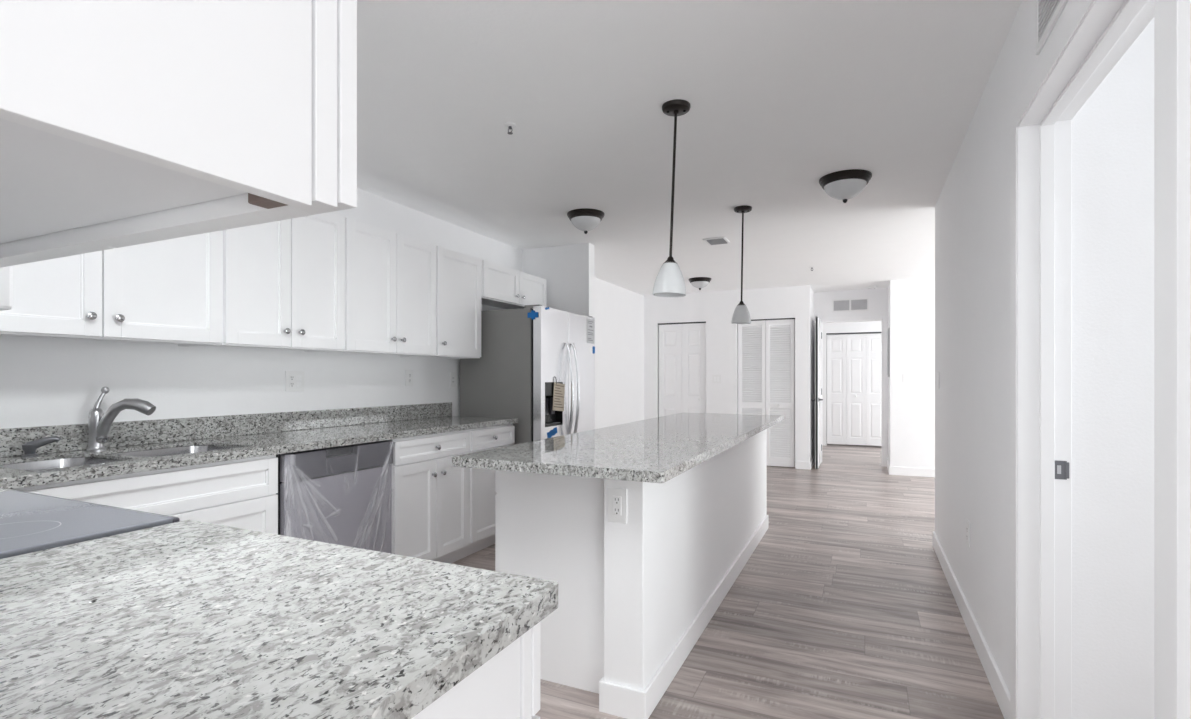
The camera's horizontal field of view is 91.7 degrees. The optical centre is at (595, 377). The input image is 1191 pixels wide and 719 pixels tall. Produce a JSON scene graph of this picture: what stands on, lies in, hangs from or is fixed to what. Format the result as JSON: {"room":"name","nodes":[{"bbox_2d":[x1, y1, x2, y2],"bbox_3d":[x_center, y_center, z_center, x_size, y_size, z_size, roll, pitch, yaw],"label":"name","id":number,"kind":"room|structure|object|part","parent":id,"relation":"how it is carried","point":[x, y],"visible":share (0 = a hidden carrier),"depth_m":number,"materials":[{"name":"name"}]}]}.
{"room":"kitchen","nodes":[
{"label":"kitchen","id":0,"kind":"room"},
{"bbox_2d":[0,188,643,428],"bbox_3d":[-0.986,-0.007,5.084,0.120,2.445,16.000,0,0,25],"label":"wall","id":1,"kind":"structure","parent":0,"point":[45,381],"depth_m":3.23,"materials":[{"name":"paint"}]},
{"bbox_2d":[0,230,221,346],"bbox_3d":[-2.024,-0.533,2.279,0.346,0.764,0.927,0,0,25],"label":"upper cabinet","id":2,"kind":"object","parent":1,"relation":"attached to","point":[170,290],"visible":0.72,"depth_m":2.30,"materials":[{"name":"paint"}]},
{"bbox_3d":[-1.998,-0.534,2.016,0.020,0.750,0.457,0,0,25],"label":"door","id":3,"kind":"part","parent":2,"relation":"part of","materials":[{"name":"paint"}]},
{"bbox_3d":[-1.898,-0.234,2.174,0.029,0.031,0.031,0,0,25],"label":"knob","id":4,"kind":"part","parent":2,"relation":"part of","materials":[{"name":"silver metal"}]},
{"bbox_3d":[-1.920,-0.533,2.231,0.020,0.764,0.927,0,0,25],"label":"frame","id":5,"kind":"part","parent":2,"relation":"part of","materials":[{"name":"paint"}]},
{"bbox_3d":[-1.860,-0.234,2.257,0.029,0.031,0.031,0,0,25],"label":"knob","id":6,"kind":"part","parent":2,"relation":"part of","materials":[{"name":"silver metal"}]},
{"bbox_3d":[-1.805,-0.534,2.434,0.020,0.750,0.453,0,0,25],"label":"door","id":7,"kind":"part","parent":2,"relation":"part of","materials":[{"name":"paint"}]},
{"bbox_2d":[0,402,451,457],"bbox_3d":[-1.896,0.246,2.944,0.022,0.108,3.590,0,0,25],"label":"backsplash","id":8,"kind":"structure","parent":1,"relation":"attached to","point":[74,437],"depth_m":2.86,"materials":[{"name":"grey stone"}]},
{"bbox_2d":[182,212,344,351],"bbox_3d":[-1.684,-0.533,3.014,0.346,0.764,0.685,0,0,25],"label":"upper cabinet","id":9,"kind":"object","parent":1,"relation":"attached to","point":[283,281],"visible":0.7,"depth_m":2.93,"materials":[{"name":"paint"}]},
{"bbox_3d":[-1.633,-0.534,2.804,0.020,0.750,0.334,0,0,25],"label":"door","id":10,"kind":"part","parent":9,"relation":"part of","materials":[{"name":"paint"}]},
{"bbox_3d":[-1.581,-0.533,2.966,0.020,0.764,0.685,0,0,25],"label":"frame","id":11,"kind":"part","parent":9,"relation":"part of","materials":[{"name":"paint"}]},
{"bbox_3d":[-1.556,-0.237,2.913,0.029,0.031,0.031,0,0,25],"label":"knob","id":12,"kind":"part","parent":9,"relation":"part of","materials":[{"name":"silver metal"}]},
{"bbox_3d":[-1.521,-0.237,2.990,0.029,0.031,0.031,0,0,25],"label":"knob","id":13,"kind":"part","parent":9,"relation":"part of","materials":[{"name":"silver metal"}]},
{"bbox_3d":[-1.491,-0.534,3.111,0.020,0.750,0.333,0,0,25],"label":"door","id":14,"kind":"part","parent":9,"relation":"part of","materials":[{"name":"paint"}]},
{"bbox_2d":[285,371,303,390],"bbox_3d":[-1.728,0.018,3.326,0.008,0.117,0.120,0,0,25],"label":"wall plate","id":15,"kind":"object","parent":1,"relation":"attached to","point":[294,380],"visible":1,"depth_m":3.32,"materials":[{"name":"white plastic"}]},
{"bbox_2d":[289,375,294,386],"bbox_3d":[-1.736,0.018,3.305,0.003,0.068,0.034,0,0,25],"label":"receptacle","id":16,"kind":"object","parent":15,"relation":"attached to","point":[291,377],"depth_m":3.30,"materials":[{"name":"white plastic"}]},
{"bbox_2d":[337,217,435,356],"bbox_3d":[-1.379,-0.533,3.674,0.346,0.764,0.765,0,0,25],"label":"upper cabinet","id":17,"kind":"object","parent":1,"relation":"attached to","point":[390,277],"visible":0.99,"depth_m":3.56,"materials":[{"name":"paint"}]},
{"bbox_3d":[-1.335,-0.534,3.450,0.020,0.750,0.380,0,0,25],"label":"door","id":18,"kind":"part","parent":17,"relation":"part of","materials":[{"name":"paint"}]},
{"bbox_3d":[-1.176,-0.534,3.793,0.020,0.750,0.366,0,0,25],"label":"door","id":19,"kind":"part","parent":17,"relation":"part of","materials":[{"name":"paint"}]},
{"bbox_2d":[406,370,412,385],"bbox_3d":[-1.340,0.000,4.165,0.008,0.117,0.074,0,0,25],"label":"wall outlet","id":20,"kind":"object","parent":1,"relation":"attached to","point":[409,373],"visible":1,"depth_m":4.16,"materials":[{"name":"white plastic"}]},
{"bbox_2d":[408,373,410,382],"bbox_3d":[-1.338,0.000,4.164,0.003,0.068,0.034,0,0,25],"label":"receptacle","id":21,"kind":"object","parent":20,"relation":"attached to","point":[409,374],"depth_m":4.16,"materials":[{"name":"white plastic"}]},
{"bbox_2d":[410,245,480,358],"bbox_3d":[-1.109,-0.533,4.257,0.346,0.764,0.514,0,0,25],"label":"upper cabinet","id":22,"kind":"object","parent":1,"relation":"attached to","point":[458,275],"visible":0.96,"depth_m":4.19,"materials":[{"name":"paint"}]},
{"bbox_3d":[-1.005,-0.533,4.209,0.020,0.764,0.514,0,0,25],"label":"frame","id":23,"kind":"part","parent":22,"relation":"part of","materials":[{"name":"paint"}]},
{"bbox_3d":[-0.987,-0.534,4.201,0.020,0.750,0.500,0,0,25],"label":"door","id":24,"kind":"part","parent":22,"relation":"part of","materials":[{"name":"paint"}]},
{"bbox_2d":[450,372,455,386],"bbox_3d":[-1.135,0.014,4.608,0.008,0.122,0.064,0,0,25],"label":"wall outlet","id":25,"kind":"object","parent":1,"relation":"attached to","point":[452,374],"visible":1,"depth_m":4.60,"materials":[{"name":"white plastic"}]},
{"bbox_2d":[481,259,546,308],"bbox_3d":[-0.787,-0.767,4.952,0.346,0.295,0.992,0,0,25],"label":"upper cabinet","id":26,"kind":"object","parent":1,"relation":"attached to","point":[503,287],"visible":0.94,"depth_m":4.83,"materials":[{"name":"paint"}]},
{"bbox_3d":[-0.763,-0.768,4.684,0.020,0.281,0.500,0,0,25],"label":"door","id":27,"kind":"part","parent":26,"relation":"part of","materials":[{"name":"paint"}]},
{"bbox_3d":[-0.683,-0.767,4.904,0.020,0.295,0.992,0,0,25],"label":"frame","id":28,"kind":"part","parent":26,"relation":"part of","materials":[{"name":"paint"}]},
{"bbox_3d":[-0.558,-0.768,5.128,0.020,0.281,0.466,0,0,25],"label":"door","id":29,"kind":"part","parent":26,"relation":"part of","materials":[{"name":"paint"}]},
{"bbox_2d":[522,243,593,317],"bbox_3d":[-0.357,-0.007,5.454,0.710,2.445,0.120,0,0,25],"label":"wall","id":30,"kind":"structure","parent":0,"point":[568,270],"depth_m":5.35,"materials":[{"name":"paint"}]},
{"bbox_2d":[357,0,1021,295],"bbox_3d":[2.490,-1.280,3.476,8.000,0.100,16.000,0,0,25],"label":"ceiling","id":31,"kind":"structure","parent":0,"point":[783,96],"depth_m":2.75,"materials":[{"name":"paint"}]},
{"bbox_2d":[504,122,515,134],"bbox_3d":[-0.415,-1.209,2.810,0.060,0.042,0.060,0,0,25],"label":"sprinkler","id":32,"kind":"object","parent":31,"relation":"attached to","point":[509,125],"visible":1,"depth_m":2.80,"materials":[{"name":"white metal"}]},
{"bbox_2d":[567,208,603,233],"bbox_3d":[-0.073,-1.154,4.331,0.280,0.150,0.280,0,0,25],"label":"ceiling lamp","id":33,"kind":"object","parent":31,"relation":"attached to","point":[585,219],"visible":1,"depth_m":4.25,"materials":[{"name":"white glass"}]},
{"bbox_3d":[-0.073,-1.147,4.331,0.224,0.093,0.224,0,0,25],"label":"lamp shade","id":34,"kind":"part","parent":33,"relation":"part of","materials":[{"name":"white glass"}]},
{"bbox_2d":[653,99,689,296],"bbox_3d":[0.342,-0.801,2.611,0.167,0.857,0.153,0,0,25],"label":"pendant lamp","id":35,"kind":"object","parent":31,"relation":"hanging from","point":[669,281],"visible":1,"depth_m":2.58,"materials":[{"name":"white glass"}]},
{"bbox_3d":[0.333,-0.446,2.613,0.150,0.147,0.150,0,0,25],"label":"lamp shade","id":36,"kind":"part","parent":35,"relation":"part of","materials":[{"name":"white glass"}]},
{"bbox_3d":[0.351,-0.871,2.613,0.036,0.658,0.012,0,0,-1],"label":"rod","id":37,"kind":"part","parent":35,"relation":"part of","materials":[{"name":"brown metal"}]},
{"bbox_2d":[689,277,710,289],"bbox_3d":[1.297,-1.161,7.179,0.280,0.136,0.280,0,0,25],"label":"ceiling lamp","id":38,"kind":"object","parent":31,"relation":"attached to","point":[698,282],"visible":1,"depth_m":7.09,"materials":[{"name":"white glass"}]},
{"bbox_3d":[1.297,-1.155,7.179,0.224,0.079,0.224,0,0,25],"label":"lamp shade","id":39,"kind":"part","parent":38,"relation":"part of","materials":[{"name":"white glass"}]},
{"bbox_2d":[703,237,729,244],"bbox_3d":[1.083,-1.222,5.162,0.190,0.016,0.220,0,0,25],"label":"ceiling vent","id":40,"kind":"object","parent":31,"relation":"in","point":[717,240],"visible":1,"depth_m":5.13,"materials":[{"name":"white plastic"}]},
{"bbox_2d":[731,205,751,323],"bbox_3d":[1.057,-0.813,4.181,0.145,0.833,0.138,0,0,25],"label":"pendant lamp","id":41,"kind":"object","parent":31,"relation":"hanging from","point":[741,315],"visible":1,"depth_m":4.16,"materials":[{"name":"white glass"}]},
{"bbox_3d":[1.054,-0.461,4.182,0.138,0.130,0.138,0,0,25],"label":"lamp shade","id":42,"kind":"part","parent":41,"relation":"part of","materials":[{"name":"white glass"}]},
{"bbox_3d":[1.062,-0.875,4.182,0.022,0.650,0.012,0,0,2],"label":"rod","id":43,"kind":"part","parent":41,"relation":"part of","materials":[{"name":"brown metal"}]},
{"bbox_2d":[819,169,871,202],"bbox_3d":[1.535,-1.153,3.554,0.300,0.154,0.300,0,0,25],"label":"ceiling lamp","id":44,"kind":"object","parent":31,"relation":"attached to","point":[844,185],"visible":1,"depth_m":3.47,"materials":[{"name":"white glass"}]},
{"bbox_3d":[1.535,-1.146,3.554,0.244,0.096,0.244,0,0,25],"label":"lamp shade","id":45,"kind":"part","parent":44,"relation":"part of","materials":[{"name":"white glass"}]},
{"bbox_2d":[451,444,1003,718],"bbox_3d":[2.490,1.265,3.476,8.000,0.100,16.000,0,0,25],"label":"floor","id":46,"kind":"structure","parent":0,"point":[845,607],"depth_m":2.85,"materials":[{"name":"grey plastic"}]},
{"bbox_2d":[0,491,179,558],"bbox_3d":[-1.329,0.753,1.063,0.698,0.924,0.689,0,0,25],"label":"electric range","id":47,"kind":"object","parent":46,"relation":"on","point":[29,522],"visible":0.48,"depth_m":1.17,"materials":[{"name":"grey glass"}]},
{"bbox_2d":[9,455,277,534],"bbox_3d":[-1.876,0.776,2.253,0.634,0.877,0.974,0,0,25],"label":"base cabinet","id":48,"kind":"object","parent":46,"relation":"on","point":[240,493],"visible":0.2,"depth_m":2.27,"materials":[{"name":"paint"}]},
{"bbox_3d":[-1.517,0.809,2.364,0.020,0.582,0.461,0,0,25],"label":"door","id":49,"kind":"part","parent":48,"relation":"part of","materials":[{"name":"paint"}]},
{"bbox_2d":[0,416,517,491],"bbox_3d":[-1.470,0.319,2.746,0.962,0.037,3.630,0,0,25],"label":"countertop","id":50,"kind":"structure","parent":48,"relation":"on","point":[263,444],"depth_m":2.56,"materials":[{"name":"stone"}]},
{"bbox_2d":[21,436,60,456],"bbox_3d":[-2.130,0.263,2.220,0.113,0.075,0.048,0,0,-27],"label":"soap dispenser","id":51,"kind":"object","parent":50,"relation":"on","point":[29,448],"visible":1,"depth_m":2.21,"materials":[{"name":"silver metal"}]},
{"bbox_2d":[0,445,241,469],"bbox_3d":[-1.837,0.421,2.299,0.439,0.212,0.814,0,0,25],"label":"sink","id":52,"kind":"object","parent":50,"relation":"in","point":[65,462],"visible":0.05,"depth_m":2.29,"materials":[{"name":"silver metal"}]},
{"bbox_3d":[-1.936,0.411,2.085,0.439,0.192,0.342,0,0,25],"label":"bowl","id":53,"kind":"part","parent":52,"relation":"part of","materials":[{"name":"silver metal"}]},
{"bbox_3d":[-1.765,0.421,2.453,0.439,0.212,0.474,0,0,25],"label":"bowl","id":54,"kind":"part","parent":52,"relation":"part of","materials":[{"name":"silver metal"}]},
{"bbox_2d":[86,387,155,450],"bbox_3d":[-1.969,0.168,2.400,0.263,0.264,0.066,0,0,0],"label":"kitchen faucet","id":55,"kind":"object","parent":50,"relation":"on","point":[99,422],"visible":1,"depth_m":2.38,"materials":[{"name":"silver metal"}]},
{"bbox_3d":[-2.058,0.084,2.408,0.029,0.097,0.054,0,0,35],"label":"lever","id":56,"kind":"part","parent":55,"relation":"part of","materials":[{"name":"silver metal"}]},
{"bbox_3d":[-1.994,0.179,2.393,0.188,0.183,0.053,0,0,1],"label":"spout","id":57,"kind":"part","parent":55,"relation":"part of","materials":[{"name":"silver metal"}]},
{"bbox_2d":[276,440,392,553],"bbox_3d":[-1.508,0.781,3.007,0.576,0.868,0.682,0,0,25],"label":"dishwasher","id":58,"kind":"object","parent":46,"relation":"on","point":[340,495],"visible":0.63,"depth_m":2.89,"materials":[{"name":"metal"}]},
{"bbox_3d":[-1.268,0.410,2.933,0.045,0.126,0.609,0,0,25],"label":"control panel","id":59,"kind":"part","parent":58,"relation":"part of","materials":[{"name":"metal"}]},
{"bbox_2d":[389,430,468,563],"bbox_3d":[-1.234,0.776,3.639,0.634,0.877,0.676,0,0,25],"label":"base cabinet","id":60,"kind":"object","parent":46,"relation":"on","point":[430,496],"visible":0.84,"depth_m":3.47,"materials":[{"name":"paint"}]},
{"bbox_3d":[-1.050,0.797,3.374,0.020,0.605,0.342,0,0,25],"label":"door","id":61,"kind":"part","parent":60,"relation":"part of","materials":[{"name":"paint"}]},
{"bbox_3d":[-0.983,0.422,3.519,0.020,0.131,0.662,0,0,25],"label":"drawer","id":62,"kind":"part","parent":60,"relation":"part of","materials":[{"name":"paint"}]},
{"bbox_3d":[-0.910,0.797,3.677,0.020,0.605,0.315,0,0,25],"label":"door","id":63,"kind":"part","parent":60,"relation":"part of","materials":[{"name":"paint"}]},
{"bbox_2d":[412,622,539,718],"bbox_3d":[-0.609,0.776,0.735,0.867,0.878,0.702,0,0,25],"label":"base cabinet","id":64,"kind":"object","parent":46,"relation":"on","point":[506,686],"visible":0.15,"depth_m":0.76,"materials":[{"name":"paint"}]},
{"bbox_2d":[0,520,557,718],"bbox_3d":[-0.603,0.319,0.725,0.893,0.037,0.690,0,0,25],"label":"countertop","id":65,"kind":"structure","parent":64,"relation":"on","point":[186,619],"depth_m":0.70,"materials":[{"name":"stone"}]},
{"bbox_3d":[-0.488,0.726,0.998,0.865,0.778,0.023,0,0,25],"label":"frame","id":66,"kind":"part","parent":64,"relation":"part of","materials":[{"name":"paint"}]},
{"bbox_3d":[-0.475,0.416,1.018,0.862,0.138,0.020,0,0,25],"label":"drawer","id":67,"kind":"part","parent":64,"relation":"part of","materials":[{"name":"paint"}]},
{"bbox_3d":[-0.281,0.797,0.928,0.434,0.605,0.020,0,0,25],"label":"door","id":68,"kind":"part","parent":64,"relation":"part of","materials":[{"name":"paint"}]},
{"bbox_2d":[459,424,514,559],"bbox_3d":[-0.977,0.776,4.195,0.634,0.877,0.550,0,0,25],"label":"base cabinet","id":69,"kind":"object","parent":46,"relation":"on","point":[482,493],"visible":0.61,"depth_m":3.99,"materials":[{"name":"paint"}]},
{"bbox_3d":[-0.721,0.422,4.084,0.020,0.131,0.517,0,0,25],"label":"drawer","id":70,"kind":"part","parent":69,"relation":"part of","materials":[{"name":"paint"}]},
{"bbox_3d":[-0.721,0.797,4.084,0.020,0.605,0.517,0,0,25],"label":"door","id":71,"kind":"part","parent":69,"relation":"part of","materials":[{"name":"paint"}]},
{"bbox_2d":[460,305,594,443],"bbox_3d":[-0.512,0.332,4.886,0.826,1.766,0.962,0,0,25],"label":"refrigerator","id":72,"kind":"object","parent":46,"relation":"on","point":[516,370],"depth_m":4.49,"materials":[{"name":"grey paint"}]},
{"bbox_3d":[-0.472,-0.473,4.338,0.090,0.067,0.002,0,0,25],"label":"tape strip","id":73,"kind":"part","parent":72,"relation":"part of","materials":[{"name":"blue plastic"}]},
{"bbox_3d":[-0.345,0.307,4.528,0.066,1.695,0.438,0,0,25],"label":"door","id":74,"kind":"part","parent":72,"relation":"part of","materials":[{"name":"silver metal"}]},
{"bbox_3d":[-0.333,0.427,4.471,0.001,0.083,0.164,0,0,25],"label":"tape strip","id":75,"kind":"part","parent":72,"relation":"part of","materials":[{"name":"blue plastic"}]},
{"bbox_2d":[553,377,564,410],"bbox_3d":[-0.291,0.127,4.547,0.017,0.280,0.201,0,0,25],"label":"card","id":76,"kind":"object","parent":72,"relation":"hanging from","point":[559,389],"visible":1,"depth_m":4.54,"materials":[{"name":"brown paper"}]},
{"bbox_2d":[554,385,563,407],"bbox_3d":[-0.287,0.145,4.543,0.001,0.189,0.172,0,0,25],"label":"print","id":77,"kind":"object","parent":76,"relation":"attached to","point":[558,389],"depth_m":4.54,"materials":[{"name":"brown paper"}]},
{"bbox_3d":[-0.209,0.115,4.653,0.078,0.809,0.022,0,0,25],"label":"handle","id":78,"kind":"part","parent":72,"relation":"part of","materials":[{"name":"silver metal"}]},
{"bbox_3d":[-0.165,0.115,4.748,0.078,0.809,0.022,0,0,25],"label":"handle","id":79,"kind":"part","parent":72,"relation":"part of","materials":[{"name":"silver metal"}]},
{"bbox_3d":[-0.143,0.307,4.965,0.066,1.695,0.508,0,0,25],"label":"door","id":80,"kind":"part","parent":72,"relation":"part of","materials":[{"name":"silver metal"}]},
{"bbox_2d":[587,318,593,343],"bbox_3d":[-0.042,-0.412,5.102,0.001,0.215,0.155,0,0,25],"label":"sticker","id":81,"kind":"object","parent":72,"relation":"attached to","point":[590,322],"visible":1,"depth_m":5.10,"materials":[{"name":"paper"}]},
{"bbox_2d":[495,470,603,693],"bbox_3d":[0.387,0.776,3.581,0.582,0.878,2.776,0,0,25],"label":"base cabinet","id":82,"kind":"object","parent":46,"relation":"on","point":[548,526],"visible":0.2,"depth_m":2.29,"materials":[{"name":"paint"}]},
{"bbox_3d":[-0.274,0.420,2.753,0.020,0.130,0.677,0,0,25],"label":"drawer","id":83,"kind":"part","parent":82,"relation":"part of","materials":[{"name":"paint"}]},
{"bbox_3d":[-0.346,0.797,2.599,0.020,0.605,0.336,0,0,25],"label":"door","id":84,"kind":"part","parent":82,"relation":"part of","materials":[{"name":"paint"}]},
{"bbox_3d":[0.177,0.726,3.679,0.020,0.778,2.774,0,0,25],"label":"frame","id":85,"kind":"part","parent":82,"relation":"part of","materials":[{"name":"paint"}]},
{"bbox_2d":[452,413,783,482],"bbox_3d":[0.484,0.319,3.432,0.845,0.037,3.105,0,0,25],"label":"countertop","id":86,"kind":"structure","parent":82,"relation":"on","point":[658,449],"depth_m":2.42,"materials":[{"name":"stone"}]},
{"bbox_2d":[599,429,768,718],"bbox_3d":[0.707,0.776,3.392,0.181,0.878,2.918,0,0,25],"label":"wall","id":87,"kind":"structure","parent":46,"relation":"on","point":[686,539],"depth_m":2.31,"materials":[{"name":"paint"}]},
{"bbox_2d":[608,487,626,523],"bbox_3d":[0.078,0.460,2.086,0.075,0.125,0.008,0,0,25],"label":"wall outlet","id":88,"kind":"object","parent":87,"relation":"attached to","point":[617,497],"visible":1,"depth_m":2.08,"materials":[{"name":"white plastic"}]},
{"bbox_2d":[613,496,620,514],"bbox_3d":[0.077,0.460,2.084,0.034,0.068,0.003,0,0,25],"label":"receptacle","id":89,"kind":"object","parent":88,"relation":"attached to","point":[616,499],"depth_m":2.08,"materials":[{"name":"white plastic"}]},
{"bbox_2d":[644,277,934,468],"bbox_3d":[4.233,-0.007,7.088,7.670,2.445,0.120,0,0,25],"label":"wall","id":90,"kind":"structure","parent":0,"point":[715,308],"depth_m":7.71,"materials":[{"name":"paint"}]},
{"bbox_2d":[658,322,705,416],"bbox_3d":[1.263,0.197,8.445,0.734,2.013,0.082,0,0,25],"label":"door","id":91,"kind":"structure","parent":90,"relation":"in","point":[682,346],"depth_m":8.44,"materials":[{"name":"paint"}]},
{"bbox_2d":[738,318,794,466],"bbox_3d":[2.341,0.197,7.947,0.773,2.013,0.080,0,0,25],"label":"door","id":92,"kind":"structure","parent":90,"relation":"in","point":[766,347],"depth_m":7.92,"materials":[{"name":"paint"}]},
{"bbox_2d":[795,455,814,469],"bbox_3d":[1.938,1.161,8.467,2.344,0.108,0.724,0,0,25],"label":"baseboard","id":93,"kind":"structure","parent":90,"relation":"attached to","point":[807,465],"depth_m":7.70,"materials":[{"name":"paint"}]},
{"bbox_2d":[887,459,934,477],"bbox_3d":[5.791,1.161,6.684,4.304,0.108,0.724,0,0,25],"label":"baseboard","id":94,"kind":"structure","parent":90,"relation":"attached to","point":[892,470],"depth_m":7.16,"materials":[{"name":"paint"}]},
{"bbox_2d":[811,288,813,458],"bbox_3d":[2.962,-0.007,8.067,0.120,2.445,0.590,0,0,25],"label":"wall","id":95,"kind":"structure","parent":0,"point":[812,292],"depth_m":8.07,"materials":[{"name":"paint"}]},
{"bbox_2d":[811,316,822,468],"bbox_3d":[3.074,0.192,7.968,0.147,2.023,0.665,0,0,25],"label":"door","id":96,"kind":"structure","parent":95,"relation":"in","point":[818,334],"depth_m":7.70,"materials":[{"name":"paint"}]},
{"bbox_2d":[814,288,887,454],"bbox_3d":[3.760,-0.007,8.089,5.970,2.445,0.120,0,0,25],"label":"wall","id":97,"kind":"structure","parent":0,"point":[878,298],"depth_m":8.12,"materials":[{"name":"paint"}]},
{"bbox_2d":[832,297,868,311],"bbox_3d":[3.572,-1.022,8.104,0.475,0.185,0.008,0,0,25],"label":"air vent","id":98,"kind":"object","parent":97,"relation":"in","point":[851,304],"visible":1,"depth_m":8.10,"materials":[{"name":"white plastic"}]},
{"bbox_2d":[820,315,887,466],"bbox_3d":[3.612,0.180,8.156,0.905,2.070,0.142,0,0,25],"label":"door frame","id":99,"kind":"structure","parent":97,"relation":"attached to","point":[884,319],"depth_m":7.92,"materials":[{"name":"paint"}]},
{"bbox_2d":[822,321,881,444],"bbox_3d":[4.743,-0.007,10.212,5.970,2.445,0.120,0,0,25],"label":"wall","id":100,"kind":"structure","parent":0,"point":[870,326],"depth_m":10.42,"materials":[{"name":"paint"}]},
{"bbox_2d":[826,332,881,445],"bbox_3d":[4.764,0.190,10.174,1.300,1.990,0.082,0,0,25],"label":"door","id":101,"kind":"structure","parent":100,"relation":"in","point":[854,360],"depth_m":10.25,"materials":[{"name":"paint"}]},
{"bbox_2d":[888,283,889,463],"bbox_3d":[3.933,-0.007,7.617,0.120,2.445,0.590,0,0,25],"label":"wall","id":102,"kind":"structure","parent":0,"point":[889,283],"depth_m":7.45,"materials":[{"name":"paint"}]},
{"bbox_2d":[887,328,889,376],"bbox_3d":[3.827,-0.330,7.551,0.016,0.630,0.320,0,0,25],"label":"wall panel","id":103,"kind":"object","parent":102,"relation":"attached to","point":[888,331],"visible":1,"depth_m":7.44,"materials":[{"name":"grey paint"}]},
{"bbox_3d":[3.829,-0.330,7.550,0.011,0.630,0.320,0,0,25],"label":"frame","id":104,"kind":"part","parent":103,"relation":"part of","materials":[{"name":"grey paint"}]},
{"bbox_2d":[935,0,1190,718],"bbox_3d":[1.676,-0.007,2.365,0.115,2.445,3.900,0,0,25],"label":"wall","id":105,"kind":"structure","parent":0,"point":[972,208],"depth_m":2.57,"materials":[{"name":"paint"}]},
{"bbox_2d":[937,372,938,388],"bbox_3d":[2.337,0.015,3.943,0.008,0.117,0.074,0,0,25],"label":"light switch","id":106,"kind":"object","parent":105,"relation":"attached to","point":[937,372],"visible":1,"depth_m":3.93,"materials":[{"name":"white plastic"}]},
{"bbox_2d":[966,520,969,546],"bbox_3d":[1.821,0.760,2.826,0.008,0.117,0.074,0,0,25],"label":"wall outlet","id":107,"kind":"object","parent":105,"relation":"attached to","point":[967,521],"visible":1,"depth_m":2.81,"materials":[{"name":"white plastic"}]},
{"bbox_2d":[933,531,1009,718],"bbox_3d":[3.804,1.161,2.200,4.144,0.108,2.439,0,0,25],"label":"baseboard","id":108,"kind":"structure","parent":105,"relation":"attached to","point":[1001,692],"depth_m":2.54,"materials":[{"name":"paint"}]},
{"bbox_2d":[1036,0,1067,54],"bbox_3d":[1.165,-1.062,1.411,0.008,0.225,0.640,0,0,25],"label":"air vent","id":109,"kind":"object","parent":105,"relation":"in","point":[1048,12],"visible":1,"depth_m":1.62,"materials":[{"name":"white plastic"}]},
{"bbox_2d":[1010,0,1189,718],"bbox_3d":[1.235,0.157,1.412,0.147,2.117,1.150,0,0,25],"label":"door frame","id":110,"kind":"structure","parent":105,"relation":"attached to","point":[1092,36],"depth_m":1.83,"materials":[{"name":"paint"}]},
{"bbox_3d":[1.481,0.292,1.836,0.038,0.059,0.005,0,0,25],"label":"strike plate","id":111,"kind":"part","parent":110,"relation":"part of","materials":[{"name":"grey metal"}]},
{"bbox_2d":[1072,18,1153,718],"bbox_3d":[2.626,-0.007,1.407,2.415,2.445,0.140,0,0,25],"label":"wall","id":112,"kind":"structure","parent":0,"point":[1113,130],"depth_m":1.80,"materials":[{"name":"paint"}]},
{"bbox_3d":[-1.566,-0.007,0.711,2.500,2.445,0.135,0,0,25],"label":"wall","id":113,"kind":"structure","parent":0,"visible":0},
{"bbox_2d":[0,266,11,310],"bbox_3d":[-1.375,-0.307,0.951,0.685,0.395,0.456,0,0,25],"label":"microwave","id":114,"kind":"object","parent":113,"relation":"attached to","point":[5,272],"visible":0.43,"depth_m":0.97,"materials":[{"name":"white plastic"}]},
{"bbox_2d":[0,0,356,267],"bbox_3d":[-0.687,-0.535,0.596,0.848,0.760,0.388,0,0,25],"label":"upper cabinet","id":115,"kind":"object","parent":113,"relation":"attached to","point":[123,123],"visible":1,"depth_m":0.47,"materials":[{"name":"paint"}]},
{"bbox_3d":[-0.815,-0.536,0.826,0.418,0.738,0.020,0,0,25],"label":"door","id":116,"kind":"part","parent":115,"relation":"part of","materials":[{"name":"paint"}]},
{"bbox_3d":[-0.701,-0.186,0.565,0.810,0.015,0.295,0,0,25],"label":"panel","id":117,"kind":"part","parent":115,"relation":"part of","materials":[{"name":"white wood"}]},
{"bbox_3d":[-0.429,-0.536,0.647,0.420,0.738,0.020,0,0,25],"label":"door","id":118,"kind":"part","parent":115,"relation":"part of","materials":[{"name":"paint"}]}
]}

